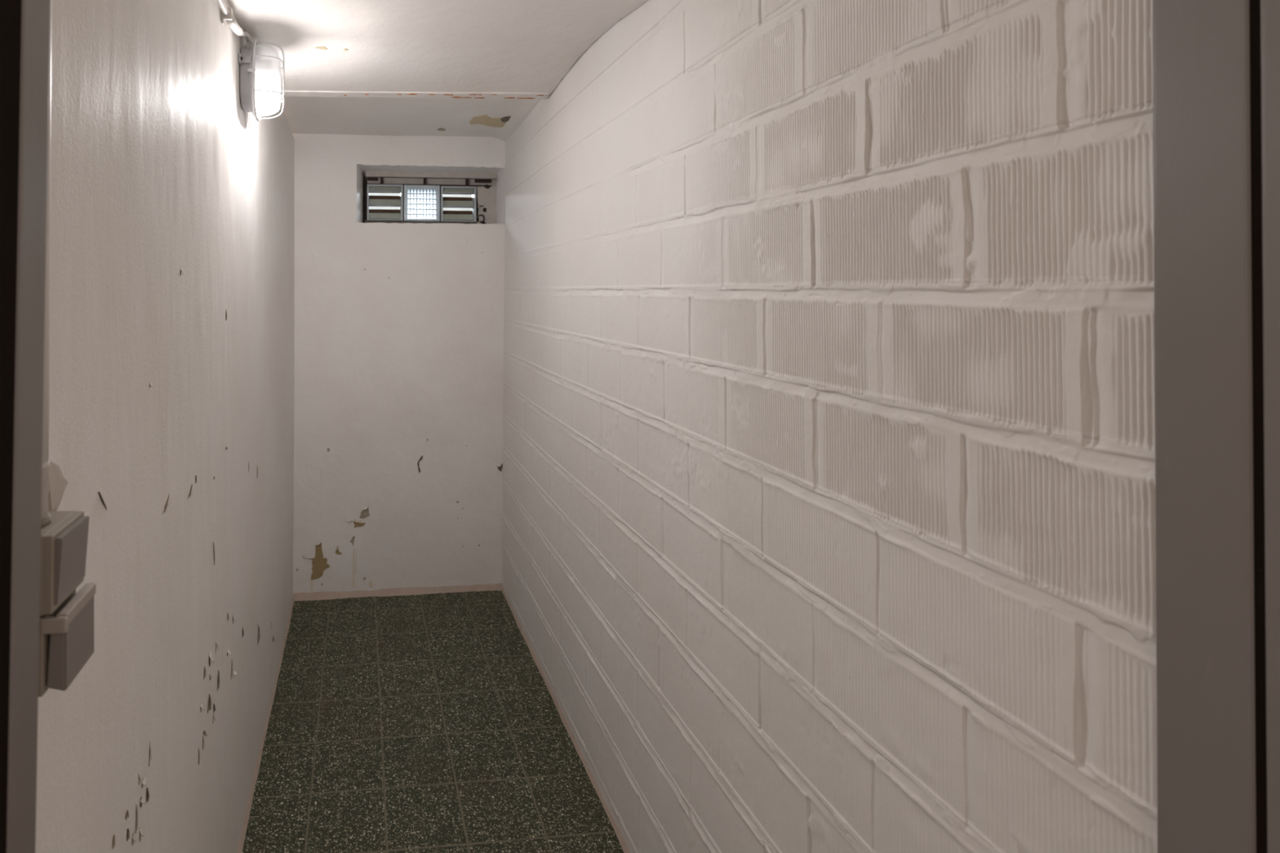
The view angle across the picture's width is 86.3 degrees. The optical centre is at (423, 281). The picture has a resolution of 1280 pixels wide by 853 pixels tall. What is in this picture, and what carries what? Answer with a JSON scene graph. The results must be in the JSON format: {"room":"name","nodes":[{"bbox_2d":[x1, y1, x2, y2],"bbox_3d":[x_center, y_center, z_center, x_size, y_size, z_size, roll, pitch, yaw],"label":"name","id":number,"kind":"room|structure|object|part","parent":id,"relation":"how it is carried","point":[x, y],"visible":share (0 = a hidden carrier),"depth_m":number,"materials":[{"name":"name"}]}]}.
{"room":"basement storage room","nodes":[
{"label":"basement storage room","id":0,"kind":"room"},
{"bbox_2d":[35,0,294,852],"bbox_3d":[-0.458,0.374,1.665,0.016,2.064,2.552,0,-1,-6],"label":"wall","id":1,"kind":"structure","parent":0,"point":[171,371],"depth_m":1.00,"materials":[{"name":"paint"}]},
{"bbox_2d":[40,0,51,527],"bbox_3d":[-0.327,-0.211,0.553,0.018,0.843,0.018,0,-1,-6],"label":"conduit","id":2,"kind":"object","parent":1,"relation":"attached to","point":[46,518],"visible":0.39,"depth_m":0.55,"materials":[{"name":"plastic"}]},
{"bbox_2d":[38,511,95,697],"bbox_3d":[-0.323,0.271,0.550,0.060,0.130,0.063,0,-1,-6],"label":"light switch","id":3,"kind":"object","parent":1,"relation":"attached to","point":[66,616],"visible":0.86,"depth_m":0.53,"materials":[{"name":"plastic"}]},
{"bbox_3d":[-0.308,0.238,0.553,0.008,0.063,0.061,0,-1,-6],"label":"frame","id":4,"kind":"part","parent":3,"relation":"part of","materials":[{"name":"plastic"}]},
{"bbox_2d":[217,0,251,42],"bbox_3d":[-0.384,-0.589,1.016,0.023,0.066,1.223,0,-1,-6],"label":"cable","id":5,"kind":"object","parent":1,"relation":"attached to","point":[227,12],"visible":0.97,"depth_m":1.40,"materials":[{"name":"white plastic"}]},
{"bbox_2d":[238,39,284,120],"bbox_3d":[-0.403,-0.507,1.624,0.103,0.199,0.118,0,-1,-6],"label":"lamp","id":6,"kind":"object","parent":1,"relation":"attached to","point":[255,92],"visible":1,"depth_m":1.61,"materials":[{"name":"grey plastic"}]},
{"bbox_3d":[-0.401,-0.491,1.627,0.034,0.048,0.034,0,-1,-6],"label":"bulb","id":7,"kind":"part","parent":6,"relation":"part of","materials":[{"name":"white glass"}]},
{"bbox_3d":[-0.401,-0.452,1.627,0.034,0.030,0.034,0,-1,-6],"label":"bulb","id":8,"kind":"part","parent":6,"relation":"part of","materials":[{"name":"white glass"}]},
{"bbox_2d":[236,597,294,852],"bbox_3d":[-0.456,1.389,1.636,0.012,0.015,2.520,0,-1,-6],"label":"baseboard","id":9,"kind":"structure","parent":1,"relation":"attached to","point":[240,847],"depth_m":1.90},
{"bbox_2d":[292,133,505,593],"bbox_3d":[-0.003,0.340,3.096,1.800,2.250,0.309,0,-1,-6],"label":"wall","id":10,"kind":"structure","parent":0,"point":[398,384],"depth_m":2.94,"materials":[{"name":"paint"}]},
{"bbox_2d":[293,582,502,600],"bbox_3d":[-0.108,1.399,2.920,0.960,0.027,0.034,0,-1,-6],"label":"baseboard","id":11,"kind":"structure","parent":10,"relation":"attached to","point":[329,595],"depth_m":2.92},
{"bbox_2d":[364,170,497,223],"bbox_3d":[0.032,-0.414,3.192,0.648,0.270,0.144,0,-1,-6],"label":"window","id":12,"kind":"structure","parent":10,"relation":"in","point":[421,199],"depth_m":3.13,"materials":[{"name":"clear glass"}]},
{"bbox_2d":[367,184,403,220],"bbox_3d":[-0.190,-0.382,3.139,0.172,0.173,0.075,0,-1,-6],"label":"vent","id":13,"kind":"object","parent":12,"relation":"attached to","point":[372,201],"depth_m":3.12,"materials":[{"name":"metal"}]},
{"bbox_3d":[-0.009,-0.378,3.126,0.141,0.148,0.006,0,-1,-6],"label":"grid pane","id":14,"kind":"part","parent":12,"relation":"part of","materials":[{"name":"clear glass"}]},
{"bbox_2d":[440,186,475,222],"bbox_3d":[0.166,-0.379,3.174,0.172,0.172,0.075,0,-1,-6],"label":"vent","id":15,"kind":"object","parent":12,"relation":"attached to","point":[446,202],"depth_m":3.15,"materials":[{"name":"metal"}]},
{"bbox_2d":[476,200,478,217],"bbox_3d":[0.263,-0.348,3.159,0.009,0.101,0.004,0,-1,-6],"label":"light","id":16,"kind":"object","parent":12,"relation":"on","point":[477,201],"depth_m":3.16,"materials":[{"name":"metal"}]},
{"bbox_2d":[241,590,623,852],"bbox_3d":[0.099,1.438,1.021,2.800,0.100,4.050,0,-1,-6],"label":"floor","id":17,"kind":"structure","parent":0,"point":[421,723],"depth_m":1.96,"materials":[{"name":"stone"}]},
{"bbox_2d":[227,0,647,141],"bbox_3d":[0.028,-0.760,1.771,2.800,0.284,3.100,0,-1,-6],"label":"ceiling","id":18,"kind":"structure","parent":0,"point":[438,46],"depth_m":1.81,"materials":[{"name":"paint"}]},
{"bbox_2d":[271,89,548,98],"bbox_3d":[-0.038,-0.633,2.163,0.939,0.045,0.056,0,-1,-8],"label":"trim","id":19,"kind":"structure","parent":18,"relation":"attached to","point":[286,93],"depth_m":2.16,"materials":[{"name":"paint"}]},
{"bbox_2d":[502,0,1157,852],"bbox_3d":[0.491,0.346,1.756,0.024,2.122,2.548,0,-1,-6],"label":"wall","id":20,"kind":"structure","parent":0,"point":[828,470],"depth_m":0.87,"materials":[{"name":"brick"}]},
{"bbox_2d":[501,587,630,852],"bbox_3d":[0.480,1.389,1.733,0.014,0.018,2.530,0,-1,-6],"label":"baseboard","id":21,"kind":"structure","parent":20,"relation":"attached to","point":[622,842],"depth_m":1.97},
{"bbox_3d":[0.162,0.280,0.394,2.800,2.200,0.120,0,-1,-6],"label":"wall","id":22,"kind":"structure","parent":0,"visible":0},
{"bbox_2d":[0,0,1279,852],"bbox_3d":[0.148,0.320,0.393,1.187,2.120,0.161,0,-1,-6],"label":"door frame","id":23,"kind":"structure","parent":22,"relation":"in","point":[1216,63],"depth_m":0.47,"materials":[{"name":"grey paint"}]},
{"label":"outside","id":24,"kind":"structure","parent":0,"visible":0},
{"bbox_2d":[368,192,471,210],"bbox_3d":[-0.055,-0.222,4.143,1.700,1.500,0.150,0,-1,-6],"label":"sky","id":25,"kind":"structure","parent":24,"point":[370,193],"depth_m":4.06,"materials":[{"name":"white"}]}
]}

